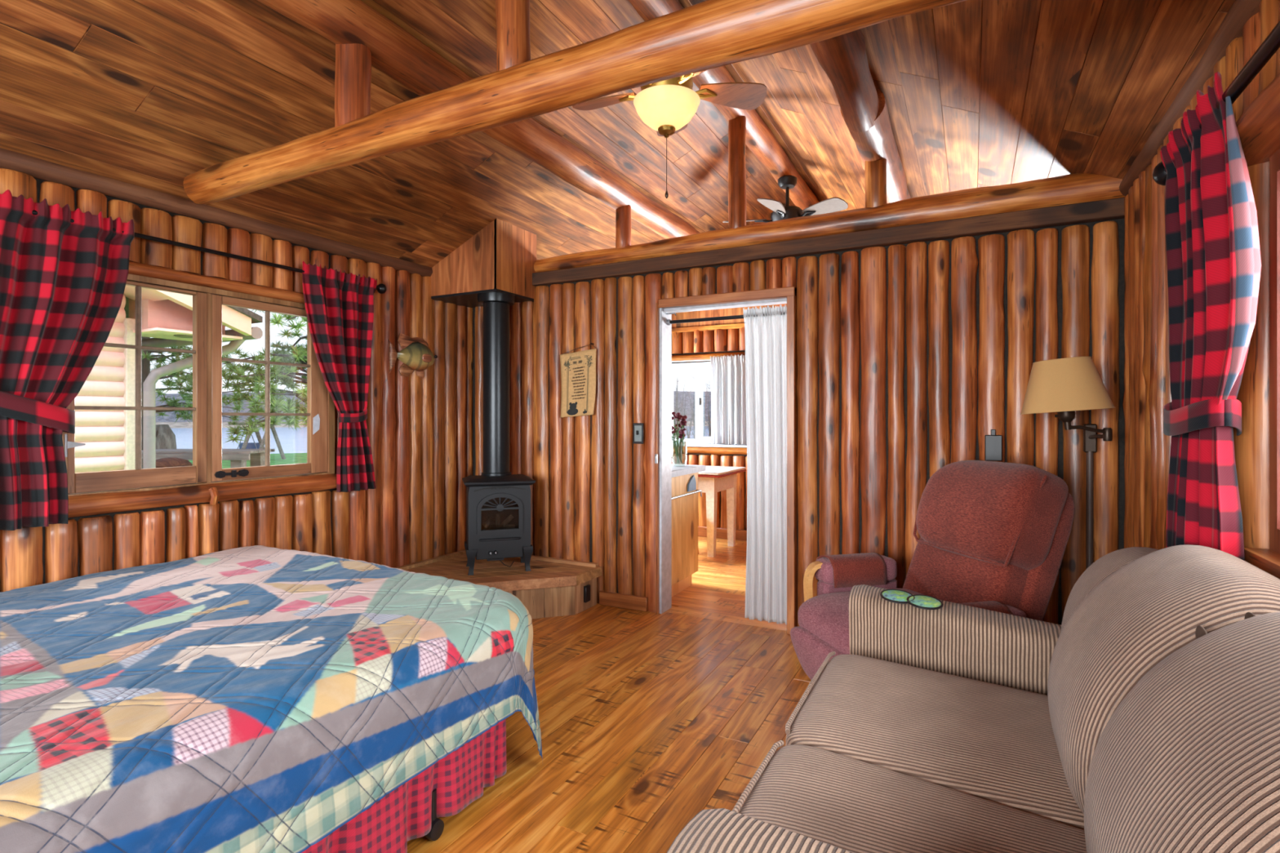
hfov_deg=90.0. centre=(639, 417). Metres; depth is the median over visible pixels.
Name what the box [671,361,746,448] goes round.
window
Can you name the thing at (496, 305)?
pipe
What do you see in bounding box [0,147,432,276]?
trim
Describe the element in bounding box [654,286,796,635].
door frame
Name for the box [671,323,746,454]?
trim
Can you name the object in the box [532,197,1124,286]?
trim
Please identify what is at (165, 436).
tree stump
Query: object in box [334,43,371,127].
log post
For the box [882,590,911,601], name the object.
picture
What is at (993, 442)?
electrical outlet
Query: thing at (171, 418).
hills
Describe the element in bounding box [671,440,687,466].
flower vase
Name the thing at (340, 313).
curtain
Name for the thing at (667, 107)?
ceiling fan
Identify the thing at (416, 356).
fish
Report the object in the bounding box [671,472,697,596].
base cabinet
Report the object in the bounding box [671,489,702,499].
towel bar
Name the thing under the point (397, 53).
purlin
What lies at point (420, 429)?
wall
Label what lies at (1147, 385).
wall
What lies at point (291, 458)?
lawn
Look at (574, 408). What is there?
print
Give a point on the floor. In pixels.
(650, 722)
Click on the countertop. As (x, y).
(677, 471)
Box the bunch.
[671,411,687,463]
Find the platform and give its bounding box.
[395,549,601,618]
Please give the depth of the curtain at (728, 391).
6.80 m
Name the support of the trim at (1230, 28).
attached to the wall at (1147, 385)
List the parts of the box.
panel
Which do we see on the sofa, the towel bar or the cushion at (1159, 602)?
the cushion at (1159, 602)
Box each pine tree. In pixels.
[141,336,250,450]
[185,309,306,444]
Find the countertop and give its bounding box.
[671,464,706,477]
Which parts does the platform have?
edge trim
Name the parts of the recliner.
bentwood arm, arm, arm panel, arm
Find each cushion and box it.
[738,744,1086,852]
[785,654,1084,829]
[797,588,924,654]
[915,460,1068,570]
[1047,544,1279,813]
[1084,612,1279,852]
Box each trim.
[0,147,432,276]
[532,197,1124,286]
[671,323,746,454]
[1119,0,1262,195]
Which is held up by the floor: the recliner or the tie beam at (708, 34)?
the recliner
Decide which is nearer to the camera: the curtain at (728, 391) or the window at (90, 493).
the window at (90, 493)
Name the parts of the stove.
leg, leg, plate, panel, control panel, door, leg, leg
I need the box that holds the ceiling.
[0,0,1235,267]
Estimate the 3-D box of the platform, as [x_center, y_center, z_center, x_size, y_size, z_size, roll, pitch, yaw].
[-1.065,1.158,4.201,1.185,0.284,1.195,0,0,27]
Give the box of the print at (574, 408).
[567,401,586,415]
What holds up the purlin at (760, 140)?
attached to the ceiling
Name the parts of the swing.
leg, chain, seat, leg, leg, leg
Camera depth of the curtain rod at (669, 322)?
4.19 m
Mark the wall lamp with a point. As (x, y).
(1065, 386)
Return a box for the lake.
[171,426,709,453]
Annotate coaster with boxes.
[880,589,915,604]
[906,594,943,609]
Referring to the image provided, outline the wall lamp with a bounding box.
[1020,356,1115,569]
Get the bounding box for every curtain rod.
[31,209,386,293]
[666,311,784,325]
[671,358,733,362]
[1151,20,1279,185]
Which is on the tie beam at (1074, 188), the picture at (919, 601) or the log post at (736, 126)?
the log post at (736, 126)
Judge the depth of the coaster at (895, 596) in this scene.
2.29 m
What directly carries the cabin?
on the lawn
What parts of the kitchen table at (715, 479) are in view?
leg, leg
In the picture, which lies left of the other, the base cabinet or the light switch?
the light switch
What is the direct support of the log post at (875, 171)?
on the tie beam at (1074, 188)
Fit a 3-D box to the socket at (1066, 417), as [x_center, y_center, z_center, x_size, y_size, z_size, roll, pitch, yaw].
[1.948,-0.013,2.933,0.079,0.137,0.068,0,0,27]
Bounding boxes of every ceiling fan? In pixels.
[572,70,766,198]
[722,175,848,222]
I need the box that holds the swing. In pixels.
[227,421,285,459]
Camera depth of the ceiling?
2.90 m
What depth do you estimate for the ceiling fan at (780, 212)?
4.87 m
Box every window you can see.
[62,261,336,517]
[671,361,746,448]
[1232,72,1279,579]
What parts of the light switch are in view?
plate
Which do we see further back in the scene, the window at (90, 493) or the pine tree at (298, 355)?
the pine tree at (298, 355)
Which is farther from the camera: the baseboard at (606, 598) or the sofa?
the baseboard at (606, 598)
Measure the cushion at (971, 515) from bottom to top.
0.464 m
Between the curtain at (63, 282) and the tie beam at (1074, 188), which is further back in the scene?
the tie beam at (1074, 188)
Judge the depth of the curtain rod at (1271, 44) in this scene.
1.43 m
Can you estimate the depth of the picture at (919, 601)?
2.23 m
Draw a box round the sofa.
[666,544,1279,852]
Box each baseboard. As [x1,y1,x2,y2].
[599,591,647,612]
[697,526,746,541]
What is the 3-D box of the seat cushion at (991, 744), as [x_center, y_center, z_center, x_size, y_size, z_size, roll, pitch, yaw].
[0.845,0.909,1.800,0.755,0.175,0.808,0,0,27]
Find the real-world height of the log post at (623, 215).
0.330 m
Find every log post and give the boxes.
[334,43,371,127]
[495,0,530,71]
[615,204,631,248]
[728,115,746,228]
[864,159,886,207]
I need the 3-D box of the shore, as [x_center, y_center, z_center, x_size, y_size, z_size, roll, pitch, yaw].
[0.000,1.400,0.000,302.000,1.200,302.000,0,0,27]
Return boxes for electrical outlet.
[583,584,590,602]
[984,429,1002,461]
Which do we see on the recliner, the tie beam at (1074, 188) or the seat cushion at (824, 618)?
the seat cushion at (824, 618)
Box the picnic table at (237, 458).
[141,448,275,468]
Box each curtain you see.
[0,189,134,530]
[302,261,377,492]
[710,354,746,444]
[742,304,786,625]
[1160,71,1261,560]
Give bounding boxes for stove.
[462,474,535,575]
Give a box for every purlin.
[257,0,699,239]
[627,0,826,213]
[809,29,879,132]
[840,87,911,203]
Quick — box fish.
[387,333,437,377]
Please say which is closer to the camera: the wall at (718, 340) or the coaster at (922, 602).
the coaster at (922, 602)
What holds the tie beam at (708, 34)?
attached to the ceiling
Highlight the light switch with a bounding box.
[633,422,644,444]
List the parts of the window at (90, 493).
rail, casement sash, sill, rail, casement sash, glass pane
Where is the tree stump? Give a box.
[155,424,176,448]
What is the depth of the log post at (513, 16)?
2.13 m
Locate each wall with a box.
[0,168,473,591]
[472,217,1124,626]
[671,303,786,530]
[1122,0,1279,549]
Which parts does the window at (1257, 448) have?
log casing, sill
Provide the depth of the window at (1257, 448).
1.60 m
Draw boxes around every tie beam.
[183,0,966,204]
[533,173,1125,272]
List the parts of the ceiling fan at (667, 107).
blade, pull chain, lamp shade, blade, blade, blade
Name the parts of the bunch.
flower stem, flower stem, flower stem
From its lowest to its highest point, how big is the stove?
0.634 m
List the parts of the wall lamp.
lamp shade, swing arm, cord, wall plate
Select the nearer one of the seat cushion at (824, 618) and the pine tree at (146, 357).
the seat cushion at (824, 618)
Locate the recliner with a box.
[790,460,1075,681]
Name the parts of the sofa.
arm, arm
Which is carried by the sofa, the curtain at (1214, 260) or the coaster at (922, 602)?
the coaster at (922, 602)
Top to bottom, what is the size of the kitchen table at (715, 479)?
0.795 m
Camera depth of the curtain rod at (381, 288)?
3.26 m
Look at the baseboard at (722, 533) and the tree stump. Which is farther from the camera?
the tree stump
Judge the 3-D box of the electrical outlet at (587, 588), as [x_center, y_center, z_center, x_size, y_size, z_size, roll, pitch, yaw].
[-0.358,1.190,4.335,0.020,0.110,0.060,0,0,27]
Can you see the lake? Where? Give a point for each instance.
(291, 441)
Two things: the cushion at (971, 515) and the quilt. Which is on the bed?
the quilt
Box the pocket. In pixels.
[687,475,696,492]
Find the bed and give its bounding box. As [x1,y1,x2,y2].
[302,718,506,852]
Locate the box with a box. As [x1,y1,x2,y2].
[430,217,536,308]
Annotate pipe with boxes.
[477,291,515,475]
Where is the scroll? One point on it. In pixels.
(578, 369)
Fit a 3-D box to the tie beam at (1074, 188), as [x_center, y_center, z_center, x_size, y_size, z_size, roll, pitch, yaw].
[0.825,-1.139,3.968,3.586,0.200,0.194,0,0,27]
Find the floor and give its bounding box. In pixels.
[407,536,814,852]
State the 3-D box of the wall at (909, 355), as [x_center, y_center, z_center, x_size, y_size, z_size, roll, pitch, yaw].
[0.529,0.165,4.104,4.265,2.390,0.126,0,0,27]
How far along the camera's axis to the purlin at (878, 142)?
3.55 m
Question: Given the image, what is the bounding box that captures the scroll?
[560,342,596,417]
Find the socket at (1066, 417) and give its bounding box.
[1054,410,1075,430]
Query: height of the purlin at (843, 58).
0.201 m
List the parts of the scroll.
hanging cord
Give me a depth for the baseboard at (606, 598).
4.36 m
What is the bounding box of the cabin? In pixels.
[75,284,262,472]
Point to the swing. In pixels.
(246, 445)
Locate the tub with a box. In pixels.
[155,457,192,467]
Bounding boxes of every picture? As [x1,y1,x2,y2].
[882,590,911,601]
[908,595,941,607]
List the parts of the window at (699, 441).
sliding sash, sill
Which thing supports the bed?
on the floor
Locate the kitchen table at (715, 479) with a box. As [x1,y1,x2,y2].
[697,466,746,557]
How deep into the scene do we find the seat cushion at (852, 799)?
1.37 m
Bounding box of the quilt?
[0,545,542,852]
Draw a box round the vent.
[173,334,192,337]
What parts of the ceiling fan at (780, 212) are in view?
blade, blade, blade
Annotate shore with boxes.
[155,421,711,428]
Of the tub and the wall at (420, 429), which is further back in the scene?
the tub
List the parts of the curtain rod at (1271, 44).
rod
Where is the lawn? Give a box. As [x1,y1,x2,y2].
[188,453,306,468]
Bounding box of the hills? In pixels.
[155,391,711,422]
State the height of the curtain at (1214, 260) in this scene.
1.371 m
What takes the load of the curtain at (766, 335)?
hanging from the curtain rod at (669, 322)
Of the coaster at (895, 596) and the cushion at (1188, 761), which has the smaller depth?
the cushion at (1188, 761)
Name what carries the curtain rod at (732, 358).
attached to the window at (699, 441)
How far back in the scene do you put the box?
4.51 m

